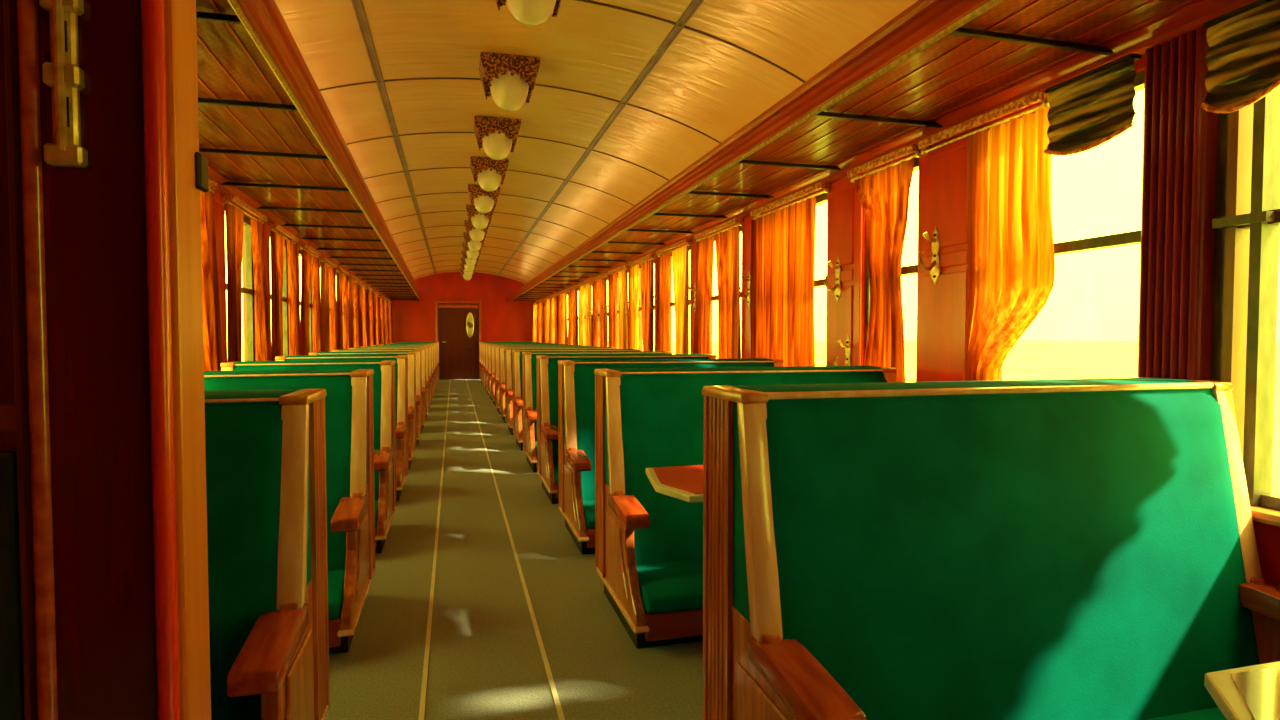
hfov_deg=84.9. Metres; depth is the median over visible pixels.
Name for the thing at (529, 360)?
seat
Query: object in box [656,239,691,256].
curtain rod
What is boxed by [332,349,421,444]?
seat
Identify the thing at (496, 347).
seat
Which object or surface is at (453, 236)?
trim
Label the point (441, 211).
trim
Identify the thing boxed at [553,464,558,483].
seat cushion
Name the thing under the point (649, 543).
seat
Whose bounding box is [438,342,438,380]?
seat
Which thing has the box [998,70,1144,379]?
window
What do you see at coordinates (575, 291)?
curtain
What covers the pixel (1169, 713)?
seat cushion
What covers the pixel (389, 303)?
curtain
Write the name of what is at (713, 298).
window
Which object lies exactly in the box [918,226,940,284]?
coat hook
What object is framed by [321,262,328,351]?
curtain
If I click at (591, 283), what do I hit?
window
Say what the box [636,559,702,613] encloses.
seat cushion
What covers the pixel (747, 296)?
coat hook
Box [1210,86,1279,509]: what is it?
window
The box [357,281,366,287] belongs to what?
curtain pelmet
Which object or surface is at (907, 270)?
window
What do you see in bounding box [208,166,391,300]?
trim
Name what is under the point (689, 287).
coat hook
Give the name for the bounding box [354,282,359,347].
curtain
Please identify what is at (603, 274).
curtain rod
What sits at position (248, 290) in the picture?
window
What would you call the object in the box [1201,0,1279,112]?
valance
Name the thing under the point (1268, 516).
window sill
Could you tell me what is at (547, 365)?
seat
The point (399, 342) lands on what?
seat
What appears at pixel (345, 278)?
curtain
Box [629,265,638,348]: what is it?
curtain
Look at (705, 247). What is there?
curtain
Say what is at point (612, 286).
curtain
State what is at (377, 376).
cushion
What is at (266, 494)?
seat
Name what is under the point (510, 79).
ceiling lamp
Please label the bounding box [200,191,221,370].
curtain
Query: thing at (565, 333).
curtain
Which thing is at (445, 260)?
trim
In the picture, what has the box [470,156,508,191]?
ceiling lamp
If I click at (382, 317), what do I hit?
curtain
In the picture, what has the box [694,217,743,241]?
curtain rod
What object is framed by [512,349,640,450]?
seat
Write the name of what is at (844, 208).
panelling
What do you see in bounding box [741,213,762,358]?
panelling
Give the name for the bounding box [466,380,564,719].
strip
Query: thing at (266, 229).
panelling
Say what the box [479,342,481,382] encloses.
seat
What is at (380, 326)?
curtain
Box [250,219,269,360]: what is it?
curtain
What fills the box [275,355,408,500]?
seat
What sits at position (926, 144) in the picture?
curtain rod
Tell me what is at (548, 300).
curtain
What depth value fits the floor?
2.72 m
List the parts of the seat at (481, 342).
trim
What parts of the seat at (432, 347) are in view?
trim, post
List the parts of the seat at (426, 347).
trim, panel, raised panel, post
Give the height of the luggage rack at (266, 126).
0.113 m
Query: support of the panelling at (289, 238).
attached to the wall at (245, 215)
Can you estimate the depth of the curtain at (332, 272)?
7.98 m
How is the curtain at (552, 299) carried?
hanging from the curtain pelmet
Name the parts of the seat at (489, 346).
trim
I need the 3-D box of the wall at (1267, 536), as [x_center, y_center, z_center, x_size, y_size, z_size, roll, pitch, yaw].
[-0.211,-0.409,8.730,0.080,2.420,19.760,-1,2,-15]
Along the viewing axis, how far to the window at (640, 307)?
7.94 m
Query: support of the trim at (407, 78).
attached to the ceiling
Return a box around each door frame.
[16,0,210,719]
[435,300,481,378]
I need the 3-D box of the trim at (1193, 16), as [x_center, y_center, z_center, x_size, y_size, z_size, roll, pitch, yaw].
[-0.286,-1.166,8.684,0.075,0.065,19.600,-1,2,-15]
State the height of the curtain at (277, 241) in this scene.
1.206 m
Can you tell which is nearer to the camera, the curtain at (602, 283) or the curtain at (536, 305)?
the curtain at (602, 283)
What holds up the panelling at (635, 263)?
attached to the wall at (1267, 536)
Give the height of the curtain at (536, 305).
1.206 m
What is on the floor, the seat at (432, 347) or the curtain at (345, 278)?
the seat at (432, 347)
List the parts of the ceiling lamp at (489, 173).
lamp shade, ceiling plate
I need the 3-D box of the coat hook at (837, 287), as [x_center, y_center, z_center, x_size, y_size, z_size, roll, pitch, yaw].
[1.017,-0.430,3.713,0.089,0.252,0.063,-1,2,-15]
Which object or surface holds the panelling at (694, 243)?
attached to the wall at (1267, 536)
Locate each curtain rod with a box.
[209,178,217,192]
[222,194,266,223]
[268,223,298,243]
[298,243,320,257]
[319,256,336,268]
[335,267,348,275]
[347,274,358,282]
[578,279,591,286]
[591,273,607,281]
[608,264,628,275]
[628,254,655,266]
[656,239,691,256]
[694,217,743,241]
[750,182,830,219]
[847,144,921,182]
[918,91,1049,154]
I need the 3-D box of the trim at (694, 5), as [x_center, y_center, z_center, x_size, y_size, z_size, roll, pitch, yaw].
[-1.120,-1.843,8.439,0.046,0.033,19.600,-1,2,-15]
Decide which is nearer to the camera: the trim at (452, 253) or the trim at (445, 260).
the trim at (452, 253)
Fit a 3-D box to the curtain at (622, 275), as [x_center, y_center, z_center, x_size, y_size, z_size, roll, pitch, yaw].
[-0.206,-0.462,8.367,0.068,1.206,0.346,-1,2,-15]
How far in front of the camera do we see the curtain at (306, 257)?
6.32 m
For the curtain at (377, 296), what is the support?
hanging from the curtain pelmet
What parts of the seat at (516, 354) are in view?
post, raised panel, trim, armrest, panel, rail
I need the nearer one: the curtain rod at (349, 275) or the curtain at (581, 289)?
the curtain rod at (349, 275)
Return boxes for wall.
[224,200,374,360]
[391,272,532,342]
[535,56,1279,585]
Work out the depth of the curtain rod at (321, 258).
7.60 m
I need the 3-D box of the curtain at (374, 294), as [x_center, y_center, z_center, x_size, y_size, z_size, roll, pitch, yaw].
[-4.892,-0.618,12.915,0.068,1.206,0.320,-1,2,-15]
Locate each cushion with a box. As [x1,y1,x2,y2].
[204,377,366,570]
[233,365,381,500]
[285,359,397,456]
[328,570,344,619]
[375,500,378,526]
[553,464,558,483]
[583,500,594,528]
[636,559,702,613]
[1147,707,1225,719]
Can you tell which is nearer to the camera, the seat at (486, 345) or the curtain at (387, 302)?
the seat at (486, 345)
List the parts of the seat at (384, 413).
trim, rail, armrest, panel, trim, moulding, raised panel, post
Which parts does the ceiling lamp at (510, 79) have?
lamp shade, ceiling plate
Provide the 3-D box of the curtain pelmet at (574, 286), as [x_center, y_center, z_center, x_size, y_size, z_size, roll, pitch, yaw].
[-1.136,-1.213,11.863,0.065,0.059,0.927,-1,2,-15]
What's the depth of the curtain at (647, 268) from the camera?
7.24 m
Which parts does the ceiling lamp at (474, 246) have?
lamp shade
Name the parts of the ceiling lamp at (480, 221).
lamp shade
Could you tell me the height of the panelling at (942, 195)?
1.270 m
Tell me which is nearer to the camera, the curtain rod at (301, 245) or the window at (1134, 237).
the window at (1134, 237)
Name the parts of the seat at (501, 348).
post, trim, armrest, panel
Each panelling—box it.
[213,189,226,362]
[255,217,271,360]
[289,238,300,354]
[312,253,320,332]
[628,263,635,348]
[655,252,663,350]
[690,237,702,353]
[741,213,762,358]
[826,172,863,365]
[916,123,987,381]
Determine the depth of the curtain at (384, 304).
14.98 m
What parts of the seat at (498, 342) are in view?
trim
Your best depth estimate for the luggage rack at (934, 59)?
2.61 m
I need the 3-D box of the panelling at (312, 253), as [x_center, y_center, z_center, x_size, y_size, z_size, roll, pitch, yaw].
[-3.326,-0.443,7.217,0.026,1.270,0.370,-1,2,-16]
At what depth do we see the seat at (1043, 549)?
1.57 m
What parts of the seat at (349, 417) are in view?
rail, rail, armrest, panel, moulding, trim, raised panel, post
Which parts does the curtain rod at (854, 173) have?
rod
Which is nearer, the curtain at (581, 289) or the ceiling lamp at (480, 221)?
the ceiling lamp at (480, 221)
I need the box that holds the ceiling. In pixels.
[275,0,917,283]
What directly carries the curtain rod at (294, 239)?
attached to the wall at (245, 215)
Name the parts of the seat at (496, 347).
post, trim, panel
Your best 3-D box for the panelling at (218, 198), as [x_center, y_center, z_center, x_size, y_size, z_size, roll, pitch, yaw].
[-2.415,-0.332,3.985,0.026,1.270,0.370,-1,2,-16]
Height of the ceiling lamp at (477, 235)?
0.285 m
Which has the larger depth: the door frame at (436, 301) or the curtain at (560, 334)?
the door frame at (436, 301)
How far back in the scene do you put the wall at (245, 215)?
4.88 m
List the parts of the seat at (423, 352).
rail, trim, panel, post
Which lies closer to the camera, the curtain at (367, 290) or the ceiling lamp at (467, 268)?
the curtain at (367, 290)
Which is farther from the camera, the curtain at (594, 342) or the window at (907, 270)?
the curtain at (594, 342)
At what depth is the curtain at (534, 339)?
17.45 m
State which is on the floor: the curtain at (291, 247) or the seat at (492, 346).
the seat at (492, 346)
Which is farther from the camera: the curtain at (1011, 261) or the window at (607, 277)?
the window at (607, 277)
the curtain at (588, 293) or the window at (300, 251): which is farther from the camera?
the curtain at (588, 293)
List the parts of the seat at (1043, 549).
post, trim, raised panel, panel, armrest, rail, trim, armrest, panel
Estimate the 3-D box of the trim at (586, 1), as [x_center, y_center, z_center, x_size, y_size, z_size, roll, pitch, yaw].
[-0.537,-1.563,3.293,3.100,0.347,0.014,-1,2,-15]
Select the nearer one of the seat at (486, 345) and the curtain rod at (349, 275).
the curtain rod at (349, 275)
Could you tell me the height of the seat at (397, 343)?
0.964 m
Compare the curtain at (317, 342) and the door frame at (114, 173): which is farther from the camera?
the curtain at (317, 342)
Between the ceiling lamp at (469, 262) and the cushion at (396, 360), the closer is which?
the cushion at (396, 360)
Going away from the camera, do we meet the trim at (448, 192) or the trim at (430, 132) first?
the trim at (430, 132)
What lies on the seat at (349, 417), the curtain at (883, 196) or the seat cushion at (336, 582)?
the seat cushion at (336, 582)
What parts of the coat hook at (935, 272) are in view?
hook arm, hook arm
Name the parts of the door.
header panel, panel, oval pane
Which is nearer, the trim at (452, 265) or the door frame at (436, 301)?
the trim at (452, 265)
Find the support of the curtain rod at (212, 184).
attached to the wall at (245, 215)
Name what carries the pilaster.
attached to the wall at (1267, 536)
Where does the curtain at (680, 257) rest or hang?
hanging from the curtain rod at (658, 252)
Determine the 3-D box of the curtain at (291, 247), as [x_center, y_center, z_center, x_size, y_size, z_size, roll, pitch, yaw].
[-2.905,-0.376,5.861,0.069,1.206,0.304,-1,2,-15]
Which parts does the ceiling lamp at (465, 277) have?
lamp shade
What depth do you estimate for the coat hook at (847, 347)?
3.62 m
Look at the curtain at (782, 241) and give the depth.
4.26 m
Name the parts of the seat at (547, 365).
post, raised panel, trim, moulding, panel, armrest, rail, rail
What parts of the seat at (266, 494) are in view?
rail, armrest, panel, trim, raised panel, post, moulding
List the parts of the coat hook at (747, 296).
hook arm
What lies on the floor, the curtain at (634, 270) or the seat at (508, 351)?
the seat at (508, 351)
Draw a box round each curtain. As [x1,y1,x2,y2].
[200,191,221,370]
[225,204,243,361]
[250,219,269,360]
[270,231,284,360]
[287,240,299,354]
[300,249,310,354]
[311,256,321,351]
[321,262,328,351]
[329,266,337,351]
[336,271,342,349]
[343,275,349,348]
[348,279,353,347]
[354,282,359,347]
[359,285,362,347]
[362,287,367,345]
[366,289,369,345]
[370,291,373,345]
[373,293,376,344]
[376,295,379,344]
[379,297,381,343]
[381,298,383,343]
[383,299,385,343]
[385,301,387,343]
[387,302,389,343]
[389,303,391,343]
[533,305,535,341]
[535,304,537,341]
[538,302,540,341]
[541,301,543,341]
[544,300,547,342]
[547,299,550,342]
[550,297,553,342]
[554,296,558,342]
[558,294,562,343]
[563,292,567,343]
[567,290,572,344]
[573,288,577,344]
[579,286,584,345]
[585,283,591,345]
[591,281,598,345]
[598,277,607,346]
[608,273,616,347]
[618,269,627,348]
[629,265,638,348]
[641,259,653,350]
[656,253,670,350]
[672,246,688,353]
[693,237,713,353]
[716,226,740,358]
[750,197,815,366]
[854,159,914,381]
[964,107,1054,380]
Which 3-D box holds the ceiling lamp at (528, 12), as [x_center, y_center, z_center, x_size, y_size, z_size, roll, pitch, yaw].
[-0.467,-1.583,2.990,0.340,0.285,0.250,-1,2,-15]
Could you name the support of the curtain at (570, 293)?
hanging from the curtain pelmet at (574, 286)
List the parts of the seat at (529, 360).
post, raised panel, trim, moulding, armrest, panel, rail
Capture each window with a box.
[224,204,254,360]
[269,231,288,355]
[299,249,311,352]
[584,283,591,345]
[598,277,607,346]
[617,269,627,348]
[639,259,654,349]
[670,245,690,306]
[710,225,741,351]
[777,192,827,286]
[865,157,918,351]
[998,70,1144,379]
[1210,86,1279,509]
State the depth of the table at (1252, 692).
0.89 m
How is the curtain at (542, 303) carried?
hanging from the curtain pelmet
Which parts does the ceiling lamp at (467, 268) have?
lamp shade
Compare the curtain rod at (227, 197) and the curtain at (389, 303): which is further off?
the curtain at (389, 303)
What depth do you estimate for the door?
17.73 m
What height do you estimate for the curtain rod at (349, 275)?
0.059 m
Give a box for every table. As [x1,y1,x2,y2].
[645,465,702,502]
[1204,661,1279,719]
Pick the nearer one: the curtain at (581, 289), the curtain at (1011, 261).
the curtain at (1011, 261)
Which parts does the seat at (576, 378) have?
post, raised panel, trim, moulding, panel, armrest, rail, rail, trim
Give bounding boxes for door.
[438,303,478,379]
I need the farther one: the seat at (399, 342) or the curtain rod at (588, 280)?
the seat at (399, 342)
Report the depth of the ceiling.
4.36 m
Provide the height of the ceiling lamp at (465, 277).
0.285 m
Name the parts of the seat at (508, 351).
post, raised panel, trim, armrest, panel, rail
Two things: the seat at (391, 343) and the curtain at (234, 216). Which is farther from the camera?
the seat at (391, 343)
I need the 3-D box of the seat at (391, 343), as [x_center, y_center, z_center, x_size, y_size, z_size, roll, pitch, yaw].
[-4.412,0.149,13.677,0.852,0.964,0.692,-1,2,-15]
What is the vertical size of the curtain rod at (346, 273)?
0.059 m
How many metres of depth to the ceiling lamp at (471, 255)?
12.18 m
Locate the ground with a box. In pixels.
[227,340,1279,494]
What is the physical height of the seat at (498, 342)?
0.964 m
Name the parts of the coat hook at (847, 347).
hook arm, hook arm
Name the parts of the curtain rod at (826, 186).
rod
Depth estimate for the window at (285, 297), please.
5.92 m
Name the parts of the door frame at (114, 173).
bolt rod, strike plate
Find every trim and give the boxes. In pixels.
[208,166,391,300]
[319,78,720,142]
[347,132,668,180]
[351,0,436,273]
[364,167,633,205]
[376,192,608,223]
[386,211,589,237]
[392,225,573,247]
[397,236,562,256]
[402,246,552,263]
[406,253,544,269]
[409,260,537,274]
[413,265,530,278]
[497,0,703,275]
[531,0,1257,302]
[576,0,805,82]
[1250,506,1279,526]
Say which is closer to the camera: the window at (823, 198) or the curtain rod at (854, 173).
the curtain rod at (854, 173)
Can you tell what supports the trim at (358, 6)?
attached to the ceiling
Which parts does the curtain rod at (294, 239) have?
rod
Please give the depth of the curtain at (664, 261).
6.70 m
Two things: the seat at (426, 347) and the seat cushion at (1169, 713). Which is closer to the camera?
the seat cushion at (1169, 713)
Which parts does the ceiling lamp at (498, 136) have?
lamp shade, ceiling plate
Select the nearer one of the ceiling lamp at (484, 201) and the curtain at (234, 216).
the curtain at (234, 216)
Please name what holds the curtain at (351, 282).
hanging from the curtain rod at (349, 275)
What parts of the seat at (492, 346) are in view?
post, trim, panel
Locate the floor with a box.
[326,379,702,719]
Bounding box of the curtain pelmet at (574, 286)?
[567,285,578,291]
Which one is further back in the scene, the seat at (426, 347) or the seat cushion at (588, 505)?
the seat at (426, 347)
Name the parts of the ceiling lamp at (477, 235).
lamp shade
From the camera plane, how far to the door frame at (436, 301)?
17.63 m
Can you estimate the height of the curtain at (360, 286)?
1.206 m
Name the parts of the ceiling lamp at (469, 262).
lamp shade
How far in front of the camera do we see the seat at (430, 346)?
10.48 m
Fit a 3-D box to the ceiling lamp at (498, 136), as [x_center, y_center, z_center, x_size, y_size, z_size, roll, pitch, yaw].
[-1.083,-1.662,5.308,0.340,0.285,0.250,-1,2,-15]
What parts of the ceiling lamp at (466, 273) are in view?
lamp shade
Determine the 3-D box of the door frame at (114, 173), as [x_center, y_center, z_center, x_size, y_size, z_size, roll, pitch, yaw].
[-0.566,-0.266,0.758,0.140,2.680,0.118,-1,2,-15]
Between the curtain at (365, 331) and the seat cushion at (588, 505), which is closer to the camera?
the seat cushion at (588, 505)
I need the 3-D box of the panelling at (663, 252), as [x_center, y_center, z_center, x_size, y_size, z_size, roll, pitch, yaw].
[0.191,-0.436,7.024,0.026,1.270,0.290,-1,2,-15]
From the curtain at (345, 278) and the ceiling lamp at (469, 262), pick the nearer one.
the curtain at (345, 278)
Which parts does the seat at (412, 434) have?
rail, trim, panel, armrest, moulding, raised panel, post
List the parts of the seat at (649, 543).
post, trim, raised panel, moulding, panel, armrest, rail, rail, trim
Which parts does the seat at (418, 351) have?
rail, trim, panel, armrest, raised panel, post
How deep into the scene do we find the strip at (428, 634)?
2.81 m
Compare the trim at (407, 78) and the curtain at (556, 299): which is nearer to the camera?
the trim at (407, 78)
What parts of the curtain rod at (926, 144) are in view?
rod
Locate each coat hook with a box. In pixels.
[686,285,695,311]
[738,272,749,305]
[824,256,841,302]
[834,335,850,365]
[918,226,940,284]
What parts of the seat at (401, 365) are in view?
rail, panel, trim, armrest, moulding, raised panel, post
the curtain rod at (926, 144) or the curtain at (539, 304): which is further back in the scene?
the curtain at (539, 304)
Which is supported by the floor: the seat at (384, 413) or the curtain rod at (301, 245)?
the seat at (384, 413)
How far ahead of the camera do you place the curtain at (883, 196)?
3.24 m
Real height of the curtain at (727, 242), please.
1.206 m
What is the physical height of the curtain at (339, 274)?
1.206 m
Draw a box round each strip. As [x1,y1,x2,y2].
[418,384,449,719]
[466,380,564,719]
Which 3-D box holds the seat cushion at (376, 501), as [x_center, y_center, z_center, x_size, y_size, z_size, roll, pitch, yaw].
[-1.722,0.797,3.572,0.740,0.082,0.428,-1,2,-15]
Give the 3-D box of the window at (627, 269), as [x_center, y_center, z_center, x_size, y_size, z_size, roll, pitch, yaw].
[-0.201,-0.477,8.658,0.045,1.240,0.820,-1,2,-15]
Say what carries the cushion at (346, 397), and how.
on the seat at (349, 417)
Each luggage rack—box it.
[196,0,422,301]
[506,0,1199,302]
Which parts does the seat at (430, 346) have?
trim, post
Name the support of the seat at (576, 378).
on the floor
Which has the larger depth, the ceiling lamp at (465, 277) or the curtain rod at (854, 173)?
the ceiling lamp at (465, 277)
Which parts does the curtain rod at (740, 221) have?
rod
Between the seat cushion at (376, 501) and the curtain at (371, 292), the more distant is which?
the curtain at (371, 292)
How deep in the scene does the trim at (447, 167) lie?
6.83 m
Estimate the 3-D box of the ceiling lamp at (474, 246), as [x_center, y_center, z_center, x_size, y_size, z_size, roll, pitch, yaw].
[-2.624,-1.861,11.103,0.340,0.285,0.250,-1,2,-15]
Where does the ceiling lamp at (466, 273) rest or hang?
attached to the ceiling
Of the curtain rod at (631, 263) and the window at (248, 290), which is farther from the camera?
the curtain rod at (631, 263)
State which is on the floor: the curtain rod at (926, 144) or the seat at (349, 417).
the seat at (349, 417)
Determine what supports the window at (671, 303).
in the wall at (1267, 536)
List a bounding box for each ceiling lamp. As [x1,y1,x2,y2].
[460,268,473,280]
[461,257,476,271]
[461,263,474,276]
[462,242,481,259]
[462,251,479,265]
[463,232,484,251]
[464,220,488,241]
[466,205,493,229]
[468,184,500,212]
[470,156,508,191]
[474,116,520,159]
[479,52,539,111]
[496,0,560,24]
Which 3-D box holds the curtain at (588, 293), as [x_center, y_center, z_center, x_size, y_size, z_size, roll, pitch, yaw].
[-0.785,-0.537,10.543,0.068,1.206,0.370,-1,2,-15]
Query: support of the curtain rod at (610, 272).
attached to the wall at (1267, 536)
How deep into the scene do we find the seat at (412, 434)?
6.03 m
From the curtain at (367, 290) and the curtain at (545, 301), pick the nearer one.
the curtain at (367, 290)
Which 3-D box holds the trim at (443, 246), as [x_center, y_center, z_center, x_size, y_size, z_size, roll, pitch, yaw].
[-3.002,-1.881,12.565,3.100,0.347,0.014,-1,2,-15]
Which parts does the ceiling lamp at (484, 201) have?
lamp shade, ceiling plate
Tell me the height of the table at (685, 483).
0.422 m
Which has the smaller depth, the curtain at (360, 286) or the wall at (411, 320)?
the curtain at (360, 286)
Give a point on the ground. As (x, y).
(1027, 359)
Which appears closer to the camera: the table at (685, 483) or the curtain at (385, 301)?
the table at (685, 483)
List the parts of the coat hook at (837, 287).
hook arm, hook arm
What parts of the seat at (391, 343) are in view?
trim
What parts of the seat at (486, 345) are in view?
post, trim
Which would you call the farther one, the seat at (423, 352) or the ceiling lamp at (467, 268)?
the ceiling lamp at (467, 268)
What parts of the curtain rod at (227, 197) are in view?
rod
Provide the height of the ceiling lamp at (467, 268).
0.285 m
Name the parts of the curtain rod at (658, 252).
rod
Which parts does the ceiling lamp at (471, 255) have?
lamp shade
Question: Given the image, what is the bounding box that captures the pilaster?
[1137,26,1217,380]
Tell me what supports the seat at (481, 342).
on the floor
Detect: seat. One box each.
[204,369,375,653]
[204,389,329,719]
[220,360,396,553]
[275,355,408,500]
[309,351,416,468]
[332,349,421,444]
[349,347,425,429]
[361,346,428,417]
[372,345,431,408]
[380,344,433,398]
[391,343,436,387]
[397,343,435,392]
[399,342,437,384]
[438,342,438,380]
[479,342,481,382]
[481,342,497,386]
[483,342,543,389]
[485,343,542,394]
[487,343,557,399]
[490,344,571,405]
[494,345,583,413]
[499,346,598,422]
[505,347,616,434]
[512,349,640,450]
[522,351,671,471]
[536,354,716,503]
[557,358,783,553]
[594,365,895,647]
[702,377,1279,719]
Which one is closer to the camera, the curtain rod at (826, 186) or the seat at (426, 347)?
the curtain rod at (826, 186)

